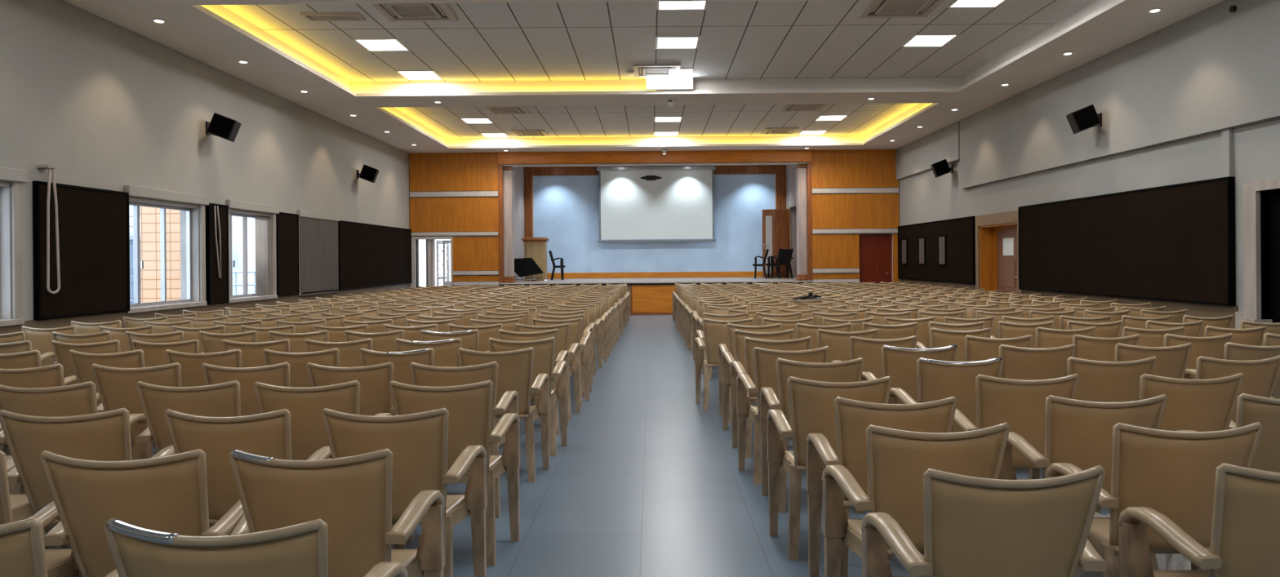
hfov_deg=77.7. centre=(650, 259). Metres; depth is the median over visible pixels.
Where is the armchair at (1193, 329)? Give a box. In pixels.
[1145,320,1204,337]
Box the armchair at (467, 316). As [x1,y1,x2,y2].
[432,311,477,326]
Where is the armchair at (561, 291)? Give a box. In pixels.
[559,290,585,295]
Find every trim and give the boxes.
[0,283,410,333]
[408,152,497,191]
[409,191,497,197]
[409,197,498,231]
[411,231,498,235]
[452,236,498,271]
[453,271,498,275]
[453,275,498,281]
[453,281,498,285]
[497,150,811,164]
[497,161,812,282]
[498,280,812,284]
[498,281,812,285]
[502,162,807,167]
[502,166,515,283]
[503,169,514,276]
[524,167,533,237]
[532,164,775,175]
[532,173,776,237]
[546,271,762,279]
[631,284,672,315]
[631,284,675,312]
[775,164,786,208]
[795,164,807,274]
[795,164,808,280]
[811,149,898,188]
[811,187,898,193]
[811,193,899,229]
[812,228,897,234]
[812,234,859,268]
[812,268,859,273]
[812,273,859,279]
[812,279,859,283]
[892,233,899,282]
[899,280,1238,328]
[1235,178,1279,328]
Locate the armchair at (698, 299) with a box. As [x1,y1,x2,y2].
[691,297,729,355]
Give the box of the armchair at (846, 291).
[821,289,848,293]
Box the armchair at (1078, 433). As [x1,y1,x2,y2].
[998,394,1168,570]
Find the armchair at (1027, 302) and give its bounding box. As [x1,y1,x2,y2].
[1008,297,1044,305]
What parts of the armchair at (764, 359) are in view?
leg, armrest, seat, leg, panel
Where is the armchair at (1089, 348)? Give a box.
[1072,333,1140,361]
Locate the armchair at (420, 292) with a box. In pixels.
[395,291,422,296]
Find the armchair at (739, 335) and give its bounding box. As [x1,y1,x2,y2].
[721,328,794,430]
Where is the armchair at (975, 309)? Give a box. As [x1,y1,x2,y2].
[972,306,1016,318]
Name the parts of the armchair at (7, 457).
seat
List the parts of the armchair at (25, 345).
panel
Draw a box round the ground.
[419,282,443,287]
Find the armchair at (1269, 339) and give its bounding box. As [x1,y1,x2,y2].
[1262,333,1279,346]
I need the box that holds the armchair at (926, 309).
[924,306,967,318]
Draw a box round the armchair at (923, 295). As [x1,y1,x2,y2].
[914,292,944,297]
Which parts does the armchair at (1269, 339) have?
panel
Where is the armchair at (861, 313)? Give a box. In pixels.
[826,307,871,319]
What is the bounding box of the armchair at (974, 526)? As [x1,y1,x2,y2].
[861,465,1107,576]
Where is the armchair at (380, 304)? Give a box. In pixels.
[361,300,395,307]
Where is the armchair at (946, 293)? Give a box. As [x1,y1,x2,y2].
[937,290,965,295]
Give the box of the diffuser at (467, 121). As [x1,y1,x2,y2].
[462,119,491,123]
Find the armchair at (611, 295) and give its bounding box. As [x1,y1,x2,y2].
[585,293,618,342]
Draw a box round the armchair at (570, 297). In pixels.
[542,295,572,302]
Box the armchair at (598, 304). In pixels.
[565,301,607,361]
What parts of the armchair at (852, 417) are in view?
leg, armrest, seat, leg, panel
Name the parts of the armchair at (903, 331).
panel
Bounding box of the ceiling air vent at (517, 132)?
[511,129,548,136]
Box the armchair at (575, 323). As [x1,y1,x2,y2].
[531,317,589,406]
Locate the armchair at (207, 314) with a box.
[182,309,223,318]
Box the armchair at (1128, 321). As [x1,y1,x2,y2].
[1120,315,1173,337]
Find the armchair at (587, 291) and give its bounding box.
[564,288,589,293]
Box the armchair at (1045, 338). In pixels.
[1035,325,1096,348]
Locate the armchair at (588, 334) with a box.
[537,313,591,396]
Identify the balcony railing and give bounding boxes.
[232,270,255,294]
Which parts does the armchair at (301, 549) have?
silver rail, panel, armrest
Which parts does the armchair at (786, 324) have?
panel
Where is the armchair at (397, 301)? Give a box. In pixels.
[377,297,410,304]
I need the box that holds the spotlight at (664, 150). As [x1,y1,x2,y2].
[660,148,667,154]
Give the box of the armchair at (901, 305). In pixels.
[891,301,928,309]
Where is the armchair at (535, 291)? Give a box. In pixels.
[532,289,557,294]
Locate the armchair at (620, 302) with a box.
[592,289,622,335]
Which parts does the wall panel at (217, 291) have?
cord, panel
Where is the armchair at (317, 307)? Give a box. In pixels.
[297,302,333,311]
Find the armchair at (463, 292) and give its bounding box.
[462,291,488,295]
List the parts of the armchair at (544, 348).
leg, panel, seat, leg, armrest, leg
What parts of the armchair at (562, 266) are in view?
panel, seat, leg, leg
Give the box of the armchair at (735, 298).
[733,295,764,303]
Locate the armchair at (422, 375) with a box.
[408,361,518,518]
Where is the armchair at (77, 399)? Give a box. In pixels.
[0,381,152,536]
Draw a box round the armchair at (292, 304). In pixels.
[275,301,309,307]
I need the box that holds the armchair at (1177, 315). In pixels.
[1139,309,1187,323]
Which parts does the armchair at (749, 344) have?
leg, armrest, leg, seat, panel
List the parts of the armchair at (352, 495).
armrest, silver rail, panel, seat, armrest, leg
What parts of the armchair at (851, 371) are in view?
leg, armrest, leg, panel, leg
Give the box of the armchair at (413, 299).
[391,296,422,302]
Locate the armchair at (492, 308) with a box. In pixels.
[462,304,501,315]
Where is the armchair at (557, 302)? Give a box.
[528,298,561,308]
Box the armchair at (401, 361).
[359,347,434,415]
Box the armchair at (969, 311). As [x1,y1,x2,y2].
[958,303,999,318]
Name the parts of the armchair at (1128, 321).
panel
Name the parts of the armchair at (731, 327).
leg, armrest, leg, panel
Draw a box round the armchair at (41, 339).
[21,325,76,366]
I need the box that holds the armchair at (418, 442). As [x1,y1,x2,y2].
[321,408,487,576]
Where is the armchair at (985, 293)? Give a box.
[973,289,1001,295]
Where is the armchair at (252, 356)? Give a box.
[222,338,289,367]
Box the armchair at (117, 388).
[90,362,182,451]
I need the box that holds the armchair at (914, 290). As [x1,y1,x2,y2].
[888,288,916,293]
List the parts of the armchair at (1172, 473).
armrest, leg, seat, panel, leg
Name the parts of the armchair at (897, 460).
leg, armrest, seat, panel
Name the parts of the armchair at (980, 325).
armrest, panel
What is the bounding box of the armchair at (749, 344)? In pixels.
[730,336,811,457]
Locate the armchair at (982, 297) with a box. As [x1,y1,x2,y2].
[968,293,1001,299]
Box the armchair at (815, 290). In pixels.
[813,288,839,293]
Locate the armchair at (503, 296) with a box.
[476,293,506,298]
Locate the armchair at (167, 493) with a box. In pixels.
[39,448,244,576]
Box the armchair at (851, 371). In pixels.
[760,357,863,512]
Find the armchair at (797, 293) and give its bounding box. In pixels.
[795,291,824,296]
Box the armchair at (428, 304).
[404,299,437,306]
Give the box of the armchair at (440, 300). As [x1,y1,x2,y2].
[416,297,448,303]
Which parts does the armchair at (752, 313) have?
panel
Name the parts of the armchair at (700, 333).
leg, armrest, panel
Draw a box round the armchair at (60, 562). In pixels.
[0,449,82,576]
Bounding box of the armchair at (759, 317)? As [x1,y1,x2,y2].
[755,311,801,325]
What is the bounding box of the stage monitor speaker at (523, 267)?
[514,257,542,281]
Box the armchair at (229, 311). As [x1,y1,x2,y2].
[224,306,262,315]
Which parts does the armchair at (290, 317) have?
panel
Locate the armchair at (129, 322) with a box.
[122,315,168,328]
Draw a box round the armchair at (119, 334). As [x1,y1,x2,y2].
[99,324,154,352]
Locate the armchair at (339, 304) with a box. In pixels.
[319,300,353,307]
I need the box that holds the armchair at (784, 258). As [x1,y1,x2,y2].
[770,248,793,278]
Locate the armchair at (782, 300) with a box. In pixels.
[779,297,809,306]
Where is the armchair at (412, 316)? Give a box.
[377,311,421,320]
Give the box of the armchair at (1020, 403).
[951,373,1079,478]
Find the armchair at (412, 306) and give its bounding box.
[386,302,422,310]
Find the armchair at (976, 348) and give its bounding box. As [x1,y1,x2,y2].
[964,334,1033,361]
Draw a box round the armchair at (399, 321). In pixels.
[360,314,406,326]
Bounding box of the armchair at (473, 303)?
[444,299,478,306]
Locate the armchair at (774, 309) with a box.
[758,305,799,314]
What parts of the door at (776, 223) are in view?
panel, panel, frame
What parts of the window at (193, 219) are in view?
frame, sill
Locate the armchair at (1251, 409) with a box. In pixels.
[1176,393,1279,472]
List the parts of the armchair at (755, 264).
leg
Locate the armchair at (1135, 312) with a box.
[1120,306,1165,317]
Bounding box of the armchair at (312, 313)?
[288,308,330,317]
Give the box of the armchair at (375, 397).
[306,361,395,416]
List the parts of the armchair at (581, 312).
panel, armrest, leg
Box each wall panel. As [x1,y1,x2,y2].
[32,181,129,319]
[204,203,229,304]
[275,212,299,296]
[337,220,411,290]
[897,216,975,284]
[1017,176,1235,306]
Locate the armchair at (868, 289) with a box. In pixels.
[845,288,871,292]
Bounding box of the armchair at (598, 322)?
[557,303,602,371]
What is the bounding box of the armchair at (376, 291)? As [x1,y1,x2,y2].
[375,290,400,294]
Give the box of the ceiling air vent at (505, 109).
[484,106,529,114]
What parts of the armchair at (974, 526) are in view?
leg, armrest, seat, panel, armrest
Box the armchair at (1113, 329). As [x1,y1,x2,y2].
[1066,320,1123,337]
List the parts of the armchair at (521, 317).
panel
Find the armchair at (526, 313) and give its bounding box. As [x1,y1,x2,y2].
[485,310,529,324]
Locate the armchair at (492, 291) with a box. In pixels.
[470,289,495,293]
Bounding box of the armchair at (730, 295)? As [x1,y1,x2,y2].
[727,293,757,303]
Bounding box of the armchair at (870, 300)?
[862,296,896,302]
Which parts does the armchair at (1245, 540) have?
leg, armrest, seat, panel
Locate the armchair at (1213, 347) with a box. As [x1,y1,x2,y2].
[1163,333,1233,379]
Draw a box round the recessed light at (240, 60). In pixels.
[237,59,248,63]
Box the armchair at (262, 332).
[240,324,294,342]
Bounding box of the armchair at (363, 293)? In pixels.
[362,292,388,296]
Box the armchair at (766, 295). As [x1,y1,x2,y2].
[764,293,794,300]
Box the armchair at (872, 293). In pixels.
[867,290,896,296]
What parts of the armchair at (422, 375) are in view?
panel, leg, seat, armrest, leg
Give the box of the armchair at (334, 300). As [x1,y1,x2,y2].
[315,297,346,302]
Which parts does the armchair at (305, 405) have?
panel, armrest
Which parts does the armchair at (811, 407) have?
leg, armrest, seat, leg, panel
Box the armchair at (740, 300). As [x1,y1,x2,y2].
[737,297,770,306]
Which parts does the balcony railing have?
post, rail, rail, post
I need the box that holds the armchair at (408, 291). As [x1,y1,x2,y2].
[407,290,432,294]
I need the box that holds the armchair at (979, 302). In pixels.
[965,297,1000,305]
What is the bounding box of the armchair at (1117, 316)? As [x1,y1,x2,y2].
[1083,309,1130,337]
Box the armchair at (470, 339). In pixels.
[419,328,489,351]
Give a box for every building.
[128,204,255,295]
[129,231,140,298]
[140,206,181,302]
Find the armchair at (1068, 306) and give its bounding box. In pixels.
[1059,302,1101,311]
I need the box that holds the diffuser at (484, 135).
[482,133,507,137]
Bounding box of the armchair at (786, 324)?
[755,316,813,403]
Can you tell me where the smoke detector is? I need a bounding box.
[626,70,634,75]
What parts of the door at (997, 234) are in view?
pane, panel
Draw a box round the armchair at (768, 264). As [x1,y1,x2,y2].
[764,253,778,278]
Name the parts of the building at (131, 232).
cornice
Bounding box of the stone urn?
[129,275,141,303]
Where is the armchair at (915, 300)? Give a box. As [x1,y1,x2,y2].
[904,296,937,302]
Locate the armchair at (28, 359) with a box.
[0,349,78,455]
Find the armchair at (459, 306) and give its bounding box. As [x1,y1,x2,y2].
[431,302,466,310]
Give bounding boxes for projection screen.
[596,165,715,242]
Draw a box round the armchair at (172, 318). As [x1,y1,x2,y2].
[153,312,197,322]
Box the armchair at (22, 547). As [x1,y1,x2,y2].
[0,517,119,576]
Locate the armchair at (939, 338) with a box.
[929,327,991,361]
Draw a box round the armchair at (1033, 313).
[1029,309,1076,328]
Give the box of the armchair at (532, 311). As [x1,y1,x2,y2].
[495,307,537,325]
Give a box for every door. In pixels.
[410,236,453,288]
[762,203,796,277]
[859,234,892,283]
[974,210,1022,294]
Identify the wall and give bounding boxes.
[0,0,409,320]
[408,162,899,288]
[502,284,777,315]
[513,167,524,279]
[533,173,774,273]
[786,164,796,277]
[795,232,796,272]
[859,234,889,235]
[895,0,1279,319]
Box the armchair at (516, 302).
[486,299,520,305]
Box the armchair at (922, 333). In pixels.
[884,315,935,348]
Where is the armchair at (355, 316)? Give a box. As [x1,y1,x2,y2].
[320,311,364,321]
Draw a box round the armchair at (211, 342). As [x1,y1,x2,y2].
[198,330,257,353]
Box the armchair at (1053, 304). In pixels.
[1031,299,1070,308]
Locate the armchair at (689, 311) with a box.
[686,295,724,350]
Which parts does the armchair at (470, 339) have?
silver rail, panel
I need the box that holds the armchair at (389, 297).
[369,294,398,299]
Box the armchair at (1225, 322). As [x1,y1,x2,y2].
[1182,314,1234,337]
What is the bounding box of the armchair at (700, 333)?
[696,311,749,395]
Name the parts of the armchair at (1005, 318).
panel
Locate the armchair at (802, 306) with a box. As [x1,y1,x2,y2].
[795,301,833,310]
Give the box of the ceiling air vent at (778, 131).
[761,127,799,134]
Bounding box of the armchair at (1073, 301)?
[1053,297,1088,304]
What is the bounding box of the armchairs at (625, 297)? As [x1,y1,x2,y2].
[386,281,955,331]
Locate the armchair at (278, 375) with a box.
[201,362,289,416]
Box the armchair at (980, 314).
[976,310,1022,338]
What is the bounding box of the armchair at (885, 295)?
[877,292,907,297]
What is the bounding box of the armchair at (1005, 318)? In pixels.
[990,315,1054,337]
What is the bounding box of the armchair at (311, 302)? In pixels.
[298,298,329,305]
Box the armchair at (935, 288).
[910,287,937,292]
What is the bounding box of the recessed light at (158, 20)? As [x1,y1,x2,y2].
[151,17,166,22]
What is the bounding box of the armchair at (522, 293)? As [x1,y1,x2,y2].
[520,292,547,297]
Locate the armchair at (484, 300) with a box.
[457,297,488,303]
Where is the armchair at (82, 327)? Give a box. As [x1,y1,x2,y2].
[70,320,121,334]
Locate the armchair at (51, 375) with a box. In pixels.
[0,363,102,493]
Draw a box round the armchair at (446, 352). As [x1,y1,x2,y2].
[394,337,462,367]
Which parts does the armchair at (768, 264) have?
leg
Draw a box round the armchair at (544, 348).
[488,337,567,456]
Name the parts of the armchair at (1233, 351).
leg, armrest, panel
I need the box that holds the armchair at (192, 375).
[164,348,241,386]
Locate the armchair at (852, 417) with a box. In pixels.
[806,396,957,576]
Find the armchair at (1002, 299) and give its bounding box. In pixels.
[989,295,1022,302]
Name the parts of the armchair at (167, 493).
armrest, armrest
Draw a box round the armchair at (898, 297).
[890,293,921,300]
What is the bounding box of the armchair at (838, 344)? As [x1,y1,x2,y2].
[817,328,879,362]
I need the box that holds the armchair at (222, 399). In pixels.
[136,380,240,453]
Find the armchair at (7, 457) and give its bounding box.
[0,422,12,461]
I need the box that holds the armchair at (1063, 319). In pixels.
[1059,315,1112,329]
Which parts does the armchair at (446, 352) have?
silver rail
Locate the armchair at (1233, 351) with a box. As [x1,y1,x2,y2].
[1183,342,1279,399]
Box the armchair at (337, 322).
[299,315,345,327]
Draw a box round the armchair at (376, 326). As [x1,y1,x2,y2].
[342,318,393,333]
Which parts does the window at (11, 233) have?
casing, sill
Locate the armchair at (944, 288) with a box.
[943,287,968,291]
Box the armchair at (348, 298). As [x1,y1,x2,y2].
[332,294,361,300]
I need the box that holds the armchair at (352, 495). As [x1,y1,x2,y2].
[228,448,444,576]
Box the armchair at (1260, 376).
[1195,355,1279,422]
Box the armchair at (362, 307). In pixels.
[342,302,378,311]
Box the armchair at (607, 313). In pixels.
[570,298,609,359]
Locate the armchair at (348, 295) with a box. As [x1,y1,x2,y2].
[347,293,375,297]
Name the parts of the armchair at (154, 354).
panel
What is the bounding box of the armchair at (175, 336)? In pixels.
[125,330,204,353]
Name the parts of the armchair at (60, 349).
panel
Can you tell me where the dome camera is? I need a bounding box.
[663,98,675,107]
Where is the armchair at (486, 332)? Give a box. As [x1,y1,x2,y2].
[447,323,502,351]
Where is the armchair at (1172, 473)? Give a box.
[1045,422,1262,576]
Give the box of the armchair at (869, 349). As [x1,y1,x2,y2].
[831,335,917,378]
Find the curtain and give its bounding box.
[255,216,267,294]
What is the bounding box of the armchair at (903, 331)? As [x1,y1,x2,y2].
[862,321,918,348]
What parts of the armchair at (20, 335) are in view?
panel, armrest, leg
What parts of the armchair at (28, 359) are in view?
panel, armrest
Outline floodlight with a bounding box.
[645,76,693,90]
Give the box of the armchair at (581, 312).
[540,310,592,383]
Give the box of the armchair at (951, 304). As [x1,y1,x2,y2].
[938,300,976,309]
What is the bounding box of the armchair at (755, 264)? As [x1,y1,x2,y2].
[751,248,768,278]
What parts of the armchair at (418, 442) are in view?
panel, seat, leg, armrest, leg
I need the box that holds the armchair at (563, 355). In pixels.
[497,328,568,435]
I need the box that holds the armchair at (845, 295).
[840,292,870,297]
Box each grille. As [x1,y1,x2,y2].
[129,216,141,297]
[208,113,235,137]
[360,164,376,181]
[391,5,435,15]
[497,109,518,111]
[521,132,538,134]
[644,69,668,73]
[770,130,788,133]
[793,106,814,109]
[881,1,924,11]
[933,160,950,175]
[1072,105,1099,129]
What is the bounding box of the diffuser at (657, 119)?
[655,117,680,121]
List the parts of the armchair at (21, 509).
armrest, seat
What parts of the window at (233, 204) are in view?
frame, sill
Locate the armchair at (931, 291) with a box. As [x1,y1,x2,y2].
[924,288,951,293]
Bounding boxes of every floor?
[8,314,1110,576]
[501,276,819,283]
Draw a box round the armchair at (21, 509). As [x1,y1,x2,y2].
[6,458,48,549]
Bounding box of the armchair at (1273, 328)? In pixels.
[1240,320,1279,346]
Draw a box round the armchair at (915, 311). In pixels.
[875,306,919,319]
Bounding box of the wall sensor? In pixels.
[1229,5,1236,12]
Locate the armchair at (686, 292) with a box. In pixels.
[680,290,712,337]
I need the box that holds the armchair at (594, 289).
[594,288,622,333]
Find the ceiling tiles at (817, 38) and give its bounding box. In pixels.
[221,0,1093,82]
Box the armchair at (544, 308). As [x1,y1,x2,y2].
[511,304,549,319]
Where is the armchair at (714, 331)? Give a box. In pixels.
[694,317,755,409]
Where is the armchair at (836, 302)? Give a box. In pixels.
[833,298,868,306]
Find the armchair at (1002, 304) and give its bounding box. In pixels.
[986,300,1024,308]
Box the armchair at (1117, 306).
[1110,302,1151,311]
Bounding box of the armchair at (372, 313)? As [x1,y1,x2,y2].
[338,308,379,317]
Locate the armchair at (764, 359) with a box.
[736,346,830,484]
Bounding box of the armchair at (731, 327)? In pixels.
[718,322,782,422]
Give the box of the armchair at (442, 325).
[405,318,456,332]
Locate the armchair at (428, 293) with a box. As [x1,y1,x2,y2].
[427,291,453,295]
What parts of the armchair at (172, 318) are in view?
panel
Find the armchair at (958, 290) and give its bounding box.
[957,288,985,293]
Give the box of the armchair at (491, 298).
[466,295,497,301]
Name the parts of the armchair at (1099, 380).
leg, panel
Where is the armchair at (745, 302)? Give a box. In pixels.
[743,299,779,311]
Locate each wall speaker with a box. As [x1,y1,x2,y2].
[205,112,241,142]
[356,164,378,182]
[930,159,953,177]
[1066,104,1102,133]
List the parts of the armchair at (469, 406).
leg, leg, panel, seat, leg, armrest, leg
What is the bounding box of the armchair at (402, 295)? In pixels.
[382,293,410,297]
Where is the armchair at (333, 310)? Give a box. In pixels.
[320,305,359,314]
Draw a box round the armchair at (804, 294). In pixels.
[801,293,832,297]
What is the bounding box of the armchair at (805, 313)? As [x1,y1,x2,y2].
[777,307,821,319]
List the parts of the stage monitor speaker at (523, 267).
frame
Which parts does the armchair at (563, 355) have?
panel, seat, leg, armrest, leg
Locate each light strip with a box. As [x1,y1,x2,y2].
[371,90,602,93]
[448,142,862,146]
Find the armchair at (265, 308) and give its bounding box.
[254,303,290,311]
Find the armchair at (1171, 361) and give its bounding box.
[1115,342,1192,378]
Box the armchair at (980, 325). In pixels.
[915,320,985,348]
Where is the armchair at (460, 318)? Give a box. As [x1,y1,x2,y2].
[417,314,463,325]
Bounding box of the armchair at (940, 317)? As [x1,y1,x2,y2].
[918,310,964,323]
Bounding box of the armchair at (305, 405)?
[253,380,393,528]
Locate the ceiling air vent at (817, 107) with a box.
[781,103,826,111]
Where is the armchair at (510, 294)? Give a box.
[485,292,513,296]
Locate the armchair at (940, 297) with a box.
[928,293,961,300]
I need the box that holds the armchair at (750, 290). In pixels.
[748,288,774,292]
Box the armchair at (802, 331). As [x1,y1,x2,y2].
[795,322,852,349]
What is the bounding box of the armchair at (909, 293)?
[901,290,929,295]
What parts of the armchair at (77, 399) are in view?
armrest, leg, panel, armrest, leg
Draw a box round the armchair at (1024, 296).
[1008,293,1041,299]
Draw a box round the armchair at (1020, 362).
[999,343,1075,380]
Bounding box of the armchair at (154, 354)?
[131,338,199,447]
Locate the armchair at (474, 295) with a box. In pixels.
[451,292,478,297]
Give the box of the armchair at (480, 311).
[442,307,483,319]
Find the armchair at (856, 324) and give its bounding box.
[822,317,874,331]
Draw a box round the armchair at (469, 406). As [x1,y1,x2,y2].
[388,380,519,565]
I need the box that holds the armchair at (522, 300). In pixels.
[495,297,528,302]
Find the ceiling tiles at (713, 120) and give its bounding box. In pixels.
[395,103,918,137]
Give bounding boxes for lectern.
[521,237,549,280]
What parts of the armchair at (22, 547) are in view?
panel, armrest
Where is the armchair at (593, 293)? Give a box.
[587,291,618,340]
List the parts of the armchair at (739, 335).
leg, armrest, panel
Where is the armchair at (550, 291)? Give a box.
[526,290,553,296]
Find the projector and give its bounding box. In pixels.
[640,165,661,181]
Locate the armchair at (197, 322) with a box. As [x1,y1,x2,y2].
[182,315,229,328]
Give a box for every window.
[0,166,28,326]
[124,185,208,313]
[226,199,279,303]
[297,209,339,296]
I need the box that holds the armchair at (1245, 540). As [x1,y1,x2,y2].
[1117,462,1279,576]
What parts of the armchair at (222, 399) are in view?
armrest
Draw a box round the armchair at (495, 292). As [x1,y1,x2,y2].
[493,290,519,294]
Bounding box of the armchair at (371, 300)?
[354,296,384,302]
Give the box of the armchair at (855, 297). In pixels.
[850,294,883,300]
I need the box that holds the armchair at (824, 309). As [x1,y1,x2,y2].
[807,304,848,313]
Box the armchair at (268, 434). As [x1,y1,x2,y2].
[164,408,332,528]
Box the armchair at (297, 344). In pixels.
[267,329,328,352]
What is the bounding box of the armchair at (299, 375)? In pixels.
[262,347,339,386]
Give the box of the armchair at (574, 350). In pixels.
[515,323,580,420]
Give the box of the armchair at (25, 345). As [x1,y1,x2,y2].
[0,340,32,354]
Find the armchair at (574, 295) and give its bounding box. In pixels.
[549,293,577,299]
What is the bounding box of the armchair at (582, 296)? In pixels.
[579,294,615,348]
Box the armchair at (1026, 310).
[1021,306,1065,318]
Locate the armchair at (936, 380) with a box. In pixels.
[887,356,1004,432]
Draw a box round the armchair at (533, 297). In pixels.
[506,295,536,302]
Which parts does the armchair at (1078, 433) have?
leg, armrest, panel, leg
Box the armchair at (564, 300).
[536,297,568,305]
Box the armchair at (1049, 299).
[1029,294,1063,302]
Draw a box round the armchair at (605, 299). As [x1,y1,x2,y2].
[575,296,613,351]
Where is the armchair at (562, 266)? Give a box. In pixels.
[548,250,565,279]
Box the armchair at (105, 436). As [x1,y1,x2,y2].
[0,408,175,549]
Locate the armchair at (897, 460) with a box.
[822,422,1009,576]
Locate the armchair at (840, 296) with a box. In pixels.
[811,294,843,298]
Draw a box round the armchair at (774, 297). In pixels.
[772,294,804,300]
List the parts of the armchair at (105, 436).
armrest, seat, leg, panel, armrest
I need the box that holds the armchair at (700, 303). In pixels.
[692,299,733,360]
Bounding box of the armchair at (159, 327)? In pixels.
[142,320,192,333]
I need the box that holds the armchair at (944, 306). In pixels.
[907,303,948,319]
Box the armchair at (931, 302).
[920,297,955,306]
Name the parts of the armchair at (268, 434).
seat, panel, armrest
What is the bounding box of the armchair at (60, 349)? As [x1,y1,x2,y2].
[50,339,153,447]
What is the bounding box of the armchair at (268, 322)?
[239,315,286,327]
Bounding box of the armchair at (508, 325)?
[468,318,519,331]
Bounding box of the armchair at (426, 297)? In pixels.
[404,294,434,299]
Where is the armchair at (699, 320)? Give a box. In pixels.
[696,302,741,330]
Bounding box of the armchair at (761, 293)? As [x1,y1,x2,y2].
[759,291,787,296]
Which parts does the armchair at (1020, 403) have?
armrest, panel, seat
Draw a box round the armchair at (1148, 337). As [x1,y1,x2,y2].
[1122,325,1184,346]
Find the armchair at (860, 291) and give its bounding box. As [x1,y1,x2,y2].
[854,288,882,293]
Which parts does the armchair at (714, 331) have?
leg, armrest, leg, seat, panel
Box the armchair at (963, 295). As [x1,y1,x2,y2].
[952,291,983,297]
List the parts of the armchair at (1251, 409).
armrest, panel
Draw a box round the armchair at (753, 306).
[749,302,786,311]
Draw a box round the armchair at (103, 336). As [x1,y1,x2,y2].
[52,330,111,364]
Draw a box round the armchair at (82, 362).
[68,349,144,406]
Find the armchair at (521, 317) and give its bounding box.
[477,314,524,324]
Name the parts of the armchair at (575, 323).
leg, panel, leg, armrest, leg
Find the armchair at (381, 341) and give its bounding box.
[343,329,404,351]
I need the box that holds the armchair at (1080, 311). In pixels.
[1071,306,1115,317]
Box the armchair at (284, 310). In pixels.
[274,306,313,314]
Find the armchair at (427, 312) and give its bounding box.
[391,307,431,316]
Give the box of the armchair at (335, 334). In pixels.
[313,324,368,342]
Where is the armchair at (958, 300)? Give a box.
[946,295,980,302]
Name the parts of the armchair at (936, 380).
leg, armrest, panel, silver rail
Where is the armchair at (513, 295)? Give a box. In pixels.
[512,293,541,297]
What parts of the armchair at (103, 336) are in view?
panel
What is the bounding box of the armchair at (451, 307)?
[416,305,455,316]
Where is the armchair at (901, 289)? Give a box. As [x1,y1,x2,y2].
[879,288,905,292]
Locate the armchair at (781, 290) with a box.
[780,288,806,292]
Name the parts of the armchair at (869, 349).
panel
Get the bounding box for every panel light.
[352,38,410,51]
[395,70,444,79]
[459,118,493,123]
[480,133,510,137]
[653,116,682,122]
[653,131,679,136]
[654,68,693,78]
[655,35,700,48]
[656,1,708,10]
[797,130,827,134]
[813,115,848,120]
[900,34,959,47]
[946,0,1006,8]
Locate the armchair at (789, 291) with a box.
[787,289,814,296]
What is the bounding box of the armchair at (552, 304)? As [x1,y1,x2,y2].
[519,301,555,307]
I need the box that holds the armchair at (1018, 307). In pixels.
[1009,302,1050,311]
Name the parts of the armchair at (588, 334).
panel, leg, armrest, leg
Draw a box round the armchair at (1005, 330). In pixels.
[997,320,1053,348]
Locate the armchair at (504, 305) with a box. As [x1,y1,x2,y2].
[475,302,512,309]
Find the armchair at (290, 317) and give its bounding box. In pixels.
[266,311,309,321]
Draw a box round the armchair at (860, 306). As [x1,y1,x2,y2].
[857,304,898,312]
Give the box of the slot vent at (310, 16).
[299,12,366,21]
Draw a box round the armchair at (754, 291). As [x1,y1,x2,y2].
[752,289,780,296]
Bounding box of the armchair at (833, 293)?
[830,290,858,296]
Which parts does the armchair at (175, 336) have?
panel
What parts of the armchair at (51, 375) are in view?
leg, panel, armrest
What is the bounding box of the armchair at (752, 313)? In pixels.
[727,308,771,368]
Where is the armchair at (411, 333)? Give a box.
[383,323,437,341]
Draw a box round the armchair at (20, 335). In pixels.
[0,331,56,364]
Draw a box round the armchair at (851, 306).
[844,301,882,310]
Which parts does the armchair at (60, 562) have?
panel, armrest, seat, leg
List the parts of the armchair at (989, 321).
panel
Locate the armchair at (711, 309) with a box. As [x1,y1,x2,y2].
[701,305,747,377]
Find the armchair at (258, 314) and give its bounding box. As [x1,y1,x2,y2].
[240,309,281,318]
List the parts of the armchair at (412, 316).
panel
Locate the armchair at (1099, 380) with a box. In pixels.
[1029,356,1156,479]
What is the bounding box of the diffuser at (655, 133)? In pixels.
[654,132,677,135]
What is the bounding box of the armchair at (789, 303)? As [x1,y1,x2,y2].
[787,301,822,306]
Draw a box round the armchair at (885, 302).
[876,298,912,306]
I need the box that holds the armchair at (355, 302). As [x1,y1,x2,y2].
[337,298,369,304]
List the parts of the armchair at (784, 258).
leg, leg, panel, leg, leg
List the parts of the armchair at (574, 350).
panel, leg, seat, armrest, leg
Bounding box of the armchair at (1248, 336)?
[1204,324,1266,346]
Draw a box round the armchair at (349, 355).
[304,337,372,367]
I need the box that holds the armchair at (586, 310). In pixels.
[548,306,595,375]
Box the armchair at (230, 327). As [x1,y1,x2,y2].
[212,319,262,333]
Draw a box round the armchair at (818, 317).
[811,311,857,325]
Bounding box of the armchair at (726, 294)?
[724,292,752,297]
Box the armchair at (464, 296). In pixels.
[440,293,470,298]
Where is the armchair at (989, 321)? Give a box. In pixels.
[943,315,995,333]
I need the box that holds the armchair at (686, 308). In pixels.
[684,293,719,347]
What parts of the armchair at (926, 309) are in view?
panel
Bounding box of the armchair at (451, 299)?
[429,296,459,301]
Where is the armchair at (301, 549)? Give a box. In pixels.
[103,517,408,576]
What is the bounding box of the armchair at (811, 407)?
[766,376,892,559]
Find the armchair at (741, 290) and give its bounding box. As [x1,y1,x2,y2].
[716,288,742,296]
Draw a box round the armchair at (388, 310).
[368,305,407,313]
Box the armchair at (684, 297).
[679,288,709,336]

